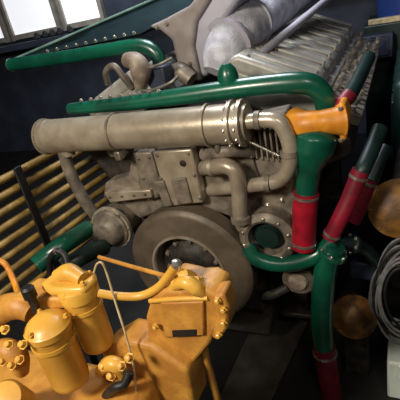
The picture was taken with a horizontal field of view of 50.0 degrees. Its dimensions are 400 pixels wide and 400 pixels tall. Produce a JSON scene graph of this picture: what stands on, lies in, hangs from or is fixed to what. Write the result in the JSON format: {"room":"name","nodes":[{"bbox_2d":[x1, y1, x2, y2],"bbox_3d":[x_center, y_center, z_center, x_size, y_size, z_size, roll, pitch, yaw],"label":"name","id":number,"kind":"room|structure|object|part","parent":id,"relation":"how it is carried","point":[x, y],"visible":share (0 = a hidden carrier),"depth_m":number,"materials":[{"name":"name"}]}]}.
{"room":"mechanical room","nodes":[
{"label":"mechanical room","id":0,"kind":"room"},
{"bbox_2d":[0,0,376,151],"bbox_3d":[-0.483,-2.307,5.793,9.000,3.200,0.100,1,28,25],"label":"wall","id":1,"kind":"structure","parent":0,"point":[27,96],"depth_m":6.83,"materials":[{"name":"paint"}]},
{"bbox_2d":[0,10,11,42],"bbox_3d":[-3.583,-2.874,6.837,1.126,0.840,0.070,1,28,25],"label":"window","id":2,"kind":"structure","parent":1,"relation":"in","point":[4,34],"depth_m":6.71,"materials":[{"name":"white glass"}]},
{"bbox_2d":[0,0,63,41],"bbox_3d":[-2.549,-2.862,6.351,0.996,0.840,0.070,1,28,25],"label":"window","id":3,"kind":"structure","parent":1,"relation":"in","point":[23,18],"depth_m":6.43,"materials":[{"name":"white glass"}]},
{"bbox_2d":[0,33,69,53],"bbox_3d":[-0.963,-2.325,5.711,7.600,0.090,0.380,1,28,25],"label":"windowsill","id":4,"kind":"structure","parent":1,"relation":"attached to","point":[34,43],"depth_m":6.26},
{"bbox_2d":[34,32,40,39],"bbox_3d":[-2.383,-2.397,6.272,0.100,0.100,0.100,1,28,25],"label":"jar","id":5,"kind":"object","parent":4,"relation":"on","point":[37,36],"visible":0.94,"depth_m":6.24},
{"bbox_2d":[42,31,48,37],"bbox_3d":[-2.241,-2.396,6.205,0.100,0.100,0.100,1,28,25],"label":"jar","id":6,"kind":"object","parent":4,"relation":"on","point":[44,33],"visible":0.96,"depth_m":6.17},
{"bbox_2d":[49,29,56,36],"bbox_3d":[-2.114,-2.394,6.145,0.100,0.100,0.100,1,28,25],"label":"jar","id":7,"kind":"object","parent":4,"relation":"on","point":[52,32],"visible":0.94,"depth_m":6.12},
{"bbox_2d":[57,27,63,35],"bbox_3d":[-1.989,-2.393,6.086,0.100,0.100,0.100,1,28,25],"label":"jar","id":8,"kind":"object","parent":4,"relation":"on","point":[59,30],"visible":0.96,"depth_m":6.06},
{"bbox_2d":[67,25,73,33],"bbox_3d":[-1.825,-2.391,6.009,0.100,0.100,0.100,1,28,25],"label":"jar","id":9,"kind":"object","parent":4,"relation":"on","point":[69,28],"visible":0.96,"depth_m":5.98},
{"bbox_2d":[55,0,106,30],"bbox_3d":[-1.712,-2.853,5.957,0.740,0.840,0.070,1,28,25],"label":"window","id":10,"kind":"structure","parent":1,"relation":"in","point":[74,13],"depth_m":6.06,"materials":[{"name":"white glass"}]},
{"bbox_2d":[0,133,399,399],"bbox_3d":[-1.584,0.868,3.529,9.000,0.100,7.400,1,28,25],"label":"floor","id":11,"kind":"structure","parent":0,"point":[299,381],"depth_m":3.10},
{"bbox_2d":[0,151,108,364],"bbox_3d":[-0.612,0.324,2.500,0.052,1.368,1.700,3,29,29],"label":"pipes","id":12,"kind":"object","parent":11,"relation":"on","point":[23,183],"visible":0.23,"depth_m":2.12,"materials":[{"name":"metal"}]},
{"bbox_2d":[0,255,235,399],"bbox_3d":[-0.399,0.802,1.424,1.174,1.350,0.616,1,28,25],"label":"engine","id":13,"kind":"object","parent":11,"relation":"on","point":[164,355],"visible":1,"depth_m":1.15,"materials":[{"name":"paint"}]},
{"bbox_3d":[-0.445,0.264,1.137,0.035,0.084,0.036,1,28,25],"label":"primer knob","id":14,"kind":"part","parent":13,"relation":"part of","materials":[{"name":"black rubber"}]},
{"bbox_3d":[-0.212,0.197,1.288,0.350,0.059,0.014,13,35,42],"label":"dipstick rod","id":15,"kind":"part","parent":13,"relation":"part of","materials":[{"name":"yellow paint"}]},
{"bbox_3d":[-0.042,0.309,1.121,0.146,0.145,0.020,1,28,25],"label":"housing plate","id":16,"kind":"part","parent":13,"relation":"part of","materials":[{"name":"yellow paint"}]},
{"bbox_2d":[31,0,380,334],"bbox_3d":[0.385,-0.496,2.826,1.437,1.890,2.493,1,28,25],"label":"engine","id":17,"kind":"object","parent":11,"relation":"on","point":[198,184],"visible":0.88,"depth_m":1.96,"materials":[{"name":"grey metal"}]},
{"bbox_2d":[30,221,92,272],"bbox_3d":[-0.650,0.218,2.071,0.134,0.130,0.348,9,32,38],"label":"pipe","id":18,"kind":"object","parent":17,"relation":"attached to","point":[74,237],"visible":0.79,"depth_m":2.01,"materials":[{"name":"green metal"}]},
{"bbox_2d":[46,247,69,276],"bbox_3d":[-0.607,0.268,1.838,0.151,0.138,0.061,1,28,25],"label":"hose","id":19,"kind":"object","parent":18,"relation":"attached to","point":[56,251],"visible":0.93,"depth_m":1.82,"materials":[{"name":"rubber"}]},
{"bbox_2d":[61,239,109,266],"bbox_3d":[-0.538,0.263,2.030,0.244,0.108,0.114,-29,30,-32],"label":"pipe","id":20,"kind":"object","parent":17,"relation":"attached to","point":[88,253],"visible":0.77,"depth_m":1.99,"materials":[{"name":"green metal"}]},
{"bbox_3d":[-0.296,-0.612,2.037,0.135,0.180,0.103,1,28,25],"label":"linkage arm","id":21,"kind":"part","parent":17,"relation":"part of"},
{"bbox_2d":[66,63,335,114],"bbox_3d":[-0.065,-0.417,1.784,1.207,0.239,0.103,-1,27,22],"label":"pipe","id":22,"kind":"object","parent":17,"relation":"attached to","point":[229,86],"visible":0.98,"depth_m":1.67,"materials":[{"name":"green metal"}]},
{"bbox_3d":[0.015,0.275,2.237,0.737,0.600,0.100,1,28,25],"label":"plate","id":23,"kind":"part","parent":17,"relation":"part of","materials":[{"name":"grey metal"}]},
{"bbox_3d":[0.244,-0.199,1.653,0.121,0.077,0.012,1,28,25],"label":"link rod","id":24,"kind":"part","parent":17,"relation":"part of","materials":[{"name":"silver metal"}]},
{"bbox_3d":[0.344,0.456,2.091,0.202,0.133,0.071,4,30,31],"label":"arm","id":25,"kind":"part","parent":17,"relation":"part of"},
{"bbox_2d":[242,238,339,271],"bbox_3d":[0.390,0.234,1.844,0.415,0.153,0.091,-6,26,13],"label":"pipe","id":26,"kind":"object","parent":17,"relation":"attached to","point":[299,261],"visible":0.85,"depth_m":1.83,"materials":[{"name":"green metal"}]},
{"bbox_2d":[311,241,346,352],"bbox_3d":[0.577,0.445,1.917,0.176,0.610,0.124,1,28,25],"label":"riser pipe","id":27,"kind":"object","parent":26,"relation":"attached to","point":[325,271],"visible":0.92,"depth_m":1.86,"materials":[{"name":"green metal"}]},
{"bbox_2d":[338,233,380,267],"bbox_3d":[0.721,0.237,1.907,0.242,0.224,0.095,-18,26,-12],"label":"pipe","id":28,"kind":"object","parent":27,"relation":"attached to","point":[352,243],"visible":0.8,"depth_m":1.86,"materials":[{"name":"green metal"}]},
{"bbox_2d":[349,180,376,224],"bbox_3d":[0.682,0.007,1.800,0.127,0.200,0.058,-14,25,-4],"label":"hose","id":29,"kind":"object","parent":28,"relation":"attached to","point":[364,201],"visible":0.73,"depth_m":1.78,"materials":[{"name":"red rubber"}]},
{"bbox_2d":[368,144,392,184],"bbox_3d":[0.741,-0.147,1.782,0.164,0.146,0.057,-30,31,-34],"label":"pipe","id":30,"kind":"object","parent":29,"relation":"attached to","point":[386,150],"visible":0.7,"depth_m":1.75,"materials":[{"name":"green metal"}]},
{"bbox_2d":[350,253,376,279],"bbox_3d":[0.794,0.320,2.078,0.120,0.100,0.100,1,28,25],"label":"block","id":31,"kind":"object","parent":28,"relation":"attached to","point":[360,267],"visible":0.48,"depth_m":2.04,"materials":[{"name":"blue"}]},
{"bbox_2d":[322,167,367,242],"bbox_3d":[0.584,0.023,1.724,0.197,0.314,0.076,-9,25,5],"label":"hose","id":32,"kind":"object","parent":26,"relation":"attached to","point":[356,181],"visible":0.96,"depth_m":1.70,"materials":[{"name":"red rubber"}]},
{"bbox_2d":[354,123,387,175],"bbox_3d":[0.669,-0.195,1.682,0.070,0.170,0.220,15,36,44],"label":"pipe","id":33,"kind":"object","parent":32,"relation":"attached to","point":[366,161],"visible":0.98,"depth_m":1.66,"materials":[{"name":"green metal"}]},
{"bbox_3d":[0.511,-0.902,2.248,0.104,0.251,1.147,10,33,39],"label":"fuel rail","id":34,"kind":"part","parent":17,"relation":"part of","materials":[{"name":"grey metal"}]},
{"bbox_2d":[291,189,318,253],"bbox_3d":[0.429,0.083,1.759,0.133,0.268,0.108,-6,26,12],"label":"hose","id":35,"kind":"object","parent":17,"relation":"attached to","point":[304,209],"visible":0.85,"depth_m":1.72,"materials":[{"name":"rubber"}]},
{"bbox_2d":[295,131,337,196],"bbox_3d":[0.444,-0.144,1.645,0.176,0.290,0.164,1,28,25],"label":"pipe","id":36,"kind":"object","parent":17,"relation":"attached to","point":[315,150],"visible":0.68,"depth_m":1.57,"materials":[{"name":"green metal"}]},
{"bbox_2d":[285,97,351,142],"bbox_3d":[0.433,-0.283,1.589,0.234,0.151,0.140,1,28,25],"label":"pipe fitting","id":37,"kind":"object","parent":17,"relation":"attached to","point":[335,120],"visible":0.84,"depth_m":1.53,"materials":[{"name":"orange paint"}]},
{"bbox_2d":[334,89,356,106],"bbox_3d":[0.534,-0.364,1.601,0.098,0.094,0.062,-18,26,-13],"label":"hose","id":38,"kind":"object","parent":37,"relation":"attached to","point":[351,96],"visible":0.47,"depth_m":1.58,"materials":[{"name":"red rubber"}]},
{"bbox_2d":[345,51,375,104],"bbox_3d":[0.646,-0.500,1.736,0.063,0.125,0.414,5,30,32],"label":"pipe","id":39,"kind":"object","parent":38,"relation":"attached to","point":[356,83],"visible":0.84,"depth_m":1.70,"materials":[{"name":"green metal"}]},
{"bbox_3d":[0.926,-0.608,2.567,0.130,0.136,1.740,1,28,25],"label":"exhaust rail","id":40,"kind":"part","parent":17,"relation":"part of","materials":[{"name":"orange metal"}]},
{"bbox_2d":[220,308,307,399],"bbox_3d":[0.402,0.874,2.486,0.349,0.018,0.877,1,28,25],"label":"floor plate","id":41,"kind":"object","parent":11,"relation":"on","point":[262,362],"depth_m":2.41,"materials":[{"name":"grey metal"}]},
{"bbox_2d":[312,343,341,399],"bbox_3d":[0.644,0.914,2.146,0.126,0.499,0.120,1,28,25],"label":"hose","id":42,"kind":"object","parent":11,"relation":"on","point":[326,364],"visible":0.84,"depth_m":2.06,"materials":[{"name":"red rubber"}]},
{"bbox_2d":[333,293,376,374],"bbox_3d":[0.787,0.673,2.163,0.214,0.507,0.233,1,28,25],"label":"hub","id":43,"kind":"object","parent":11,"relation":"on","point":[353,318],"visible":0.88,"depth_m":2.05,"materials":[{"name":"paint"}]},
{"bbox_2d":[364,0,399,185],"bbox_3d":[1.782,-1.262,3.642,0.670,2.311,0.720,1,28,25],"label":"cabinet","id":44,"kind":"object","parent":11,"relation":"on","point":[378,103],"depth_m":3.51,"materials":[{"name":"paint"}]},
{"bbox_2d":[362,31,393,58],"bbox_3d":[1.385,-1.198,3.338,0.220,0.180,0.129,1,28,25],"label":"junction box","id":45,"kind":"object","parent":44,"relation":"attached to","point":[386,50],"visible":0.57,"depth_m":3.27,"materials":[{"name":"metal"}]},
{"bbox_3d":[1.362,-1.170,3.291,0.160,0.130,0.010,1,28,25],"label":"box lid","id":46,"kind":"part","parent":45,"relation":"part of","materials":[{"name":"grey metal"}]},
{"bbox_3d":[1.436,-1.395,3.330,0.240,0.040,0.060,1,28,25],"label":"pale strip","id":47,"kind":"part","parent":44,"relation":"part of","materials":[{"name":"beige wood"}]},
{"bbox_2d":[387,323,399,398],"bbox_3d":[1.097,0.798,2.079,0.340,0.239,0.290,1,28,25],"label":"base cabinet","id":48,"kind":"object","parent":11,"relation":"on","point":[393,354],"visible":0.88,"depth_m":2.03,"materials":[{"name":"metal"}]},
{"bbox_2d":[368,237,399,344],"bbox_3d":[0.894,0.449,1.737,0.383,0.746,0.230,1,28,25],"label":"cable coil","id":49,"kind":"object","parent":48,"relation":"on","point":[389,259],"visible":1,"depth_m":1.65,"materials":[{"name":"black rubber"}]},
{"bbox_3d":[1.030,0.799,1.938,0.260,0.084,0.012,1,28,25],"label":"cabinet door","id":50,"kind":"part","parent":48,"relation":"part of","materials":[{"name":"white paint"}]},
{"bbox_2d":[390,47,399,288],"bbox_3d":[1.590,-0.333,2.822,0.600,1.430,1.200,1,28,25],"label":"machine","id":51,"kind":"object","parent":11,"relation":"on","point":[395,98],"visible":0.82,"depth_m":2.40,"materials":[{"name":"green paint"}]},
{"bbox_2d":[367,146,399,237],"bbox_3d":[0.985,-0.099,2.118,0.262,0.264,0.749,1,28,25],"label":"hub","id":52,"kind":"object","parent":51,"relation":"attached to","point":[383,209],"visible":0.98,"depth_m":1.86,"materials":[{"name":"paint"}]},
{"bbox_3d":[1.136,-0.359,2.523,0.020,0.500,0.200,1,28,25],"label":"panel","id":53,"kind":"part","parent":51,"relation":"part of","materials":[{"name":"green paint"}]},
{"bbox_3d":[1.581,-0.372,2.803,0.560,1.120,1.100,1,28,25],"label":"casing","id":54,"kind":"part","parent":51,"relation":"part of","materials":[{"name":"green paint"}]},
{"bbox_3d":[-2.206,-2.058,2.134,9.000,0.100,7.400,1,28,25],"label":"ceiling","id":55,"kind":"structure","parent":0,"visible":0},
{"bbox_2d":[5,0,193,70],"bbox_3d":[-0.634,-1.368,2.067,1.272,1.639,0.475,-9,25,6],"label":"pipe","id":56,"kind":"object","parent":55,"relation":"hanging from","point":[137,20],"visible":0.83,"depth_m":2.35,"materials":[{"name":"green metal"}]},
{"bbox_3d":[-0.535,-1.022,2.432,1.244,0.233,0.053,-9,25,6],"label":"rail","id":57,"kind":"part","parent":56,"relation":"part of","materials":[{"name":"green metal"}]}
]}

